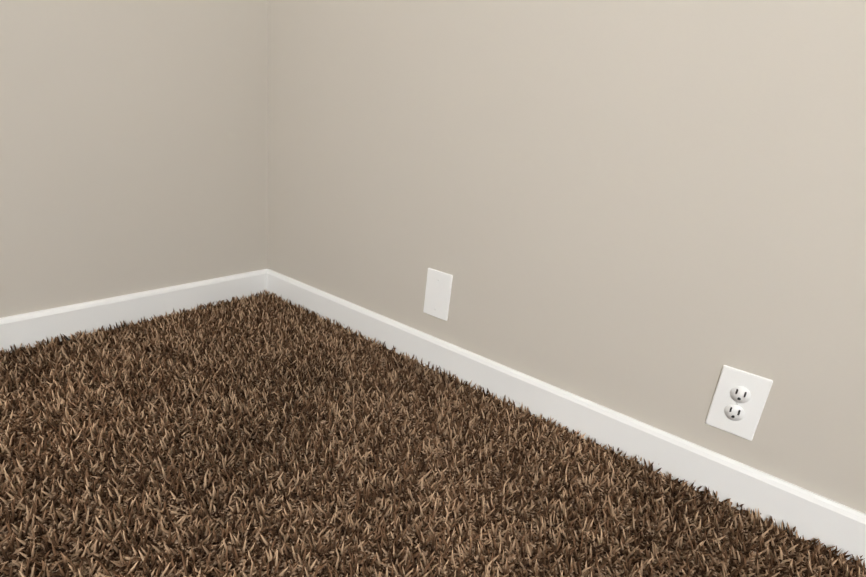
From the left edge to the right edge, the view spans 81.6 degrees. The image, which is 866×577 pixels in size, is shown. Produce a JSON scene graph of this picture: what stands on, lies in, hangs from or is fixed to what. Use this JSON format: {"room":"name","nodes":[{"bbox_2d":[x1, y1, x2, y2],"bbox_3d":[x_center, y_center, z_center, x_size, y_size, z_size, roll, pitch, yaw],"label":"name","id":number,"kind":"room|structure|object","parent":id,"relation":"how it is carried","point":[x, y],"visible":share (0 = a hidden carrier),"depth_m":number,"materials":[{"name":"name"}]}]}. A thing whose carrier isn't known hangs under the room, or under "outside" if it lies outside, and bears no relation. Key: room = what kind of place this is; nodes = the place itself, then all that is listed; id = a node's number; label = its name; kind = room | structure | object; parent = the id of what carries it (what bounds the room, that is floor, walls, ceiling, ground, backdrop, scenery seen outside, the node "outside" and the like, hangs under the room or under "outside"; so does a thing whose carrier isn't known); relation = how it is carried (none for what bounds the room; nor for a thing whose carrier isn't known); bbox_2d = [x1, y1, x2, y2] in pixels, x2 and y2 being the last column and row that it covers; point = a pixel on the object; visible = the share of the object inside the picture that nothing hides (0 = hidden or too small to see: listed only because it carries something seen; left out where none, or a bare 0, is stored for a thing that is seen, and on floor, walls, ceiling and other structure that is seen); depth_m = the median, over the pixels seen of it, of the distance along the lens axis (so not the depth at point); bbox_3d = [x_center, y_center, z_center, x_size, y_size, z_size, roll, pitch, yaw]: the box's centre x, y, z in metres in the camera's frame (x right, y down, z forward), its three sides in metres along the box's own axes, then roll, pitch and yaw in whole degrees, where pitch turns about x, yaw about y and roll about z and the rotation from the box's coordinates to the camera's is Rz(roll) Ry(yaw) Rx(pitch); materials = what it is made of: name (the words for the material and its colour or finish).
{"room":"empty carpeted room","nodes":[
{"label":"empty carpeted room","id":0,"kind":"room"},
{"bbox_2d":[0,0,267,317],"bbox_3d":[-1.547,-0.829,0.241,0.170,2.400,3.630,19,22,34],"label":"wall","id":1,"kind":"structure","parent":0,"point":[133,146],"depth_m":1.35,"materials":[{"name":"paint"}]},
{"bbox_2d":[0,268,267,352],"bbox_3d":[-1.594,0.285,0.553,0.014,0.092,3.290,19,22,34],"label":"baseboard","id":2,"kind":"structure","parent":1,"relation":"attached to","point":[24,329],"depth_m":1.43,"materials":[{"name":"white wood"}]},
{"bbox_2d":[268,0,865,513],"bbox_3d":[0.797,-0.713,0.668,3.115,2.400,0.170,19,22,34],"label":"wall","id":3,"kind":"structure","parent":0,"point":[650,212],"depth_m":1.03,"materials":[{"name":"paint"}]},
{"bbox_2d":[423,268,452,320],"bbox_3d":[0.012,0.016,1.350,0.082,0.130,0.007,19,22,34],"label":"blank wall plate","id":4,"kind":"object","parent":3,"relation":"attached to","point":[437,293],"visible":1,"depth_m":1.35,"materials":[{"name":"white plastic"}]},
{"bbox_2d":[267,269,865,567],"bbox_3d":[0.622,0.394,0.960,3.115,0.092,0.014,19,22,34],"label":"baseboard","id":5,"kind":"structure","parent":3,"relation":"attached to","point":[810,515],"depth_m":1.10,"materials":[{"name":"white wood"}]},
{"bbox_2d":[705,365,772,440],"bbox_3d":[0.579,0.218,0.953,0.082,0.130,0.009,19,22,34],"label":"electrical outlet","id":6,"kind":"object","parent":3,"relation":"attached to","point":[739,399],"visible":1,"depth_m":0.95,"materials":[{"name":"white plastic"}]},
{"bbox_3d":[-0.383,0.796,-0.274,3.455,0.100,3.630,19,22,34],"label":"floor carpet","id":7,"kind":"object","parent":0,"visible":0},
{"bbox_2d":[0,290,865,576],"bbox_3d":[-0.377,0.747,-0.290,3.115,0.001,3.290,19,22,34],"label":"carpet floor","id":8,"kind":"structure","parent":7,"relation":"on","point":[267,434],"depth_m":0.95,"materials":[{"name":"brown carpet"}]}
]}

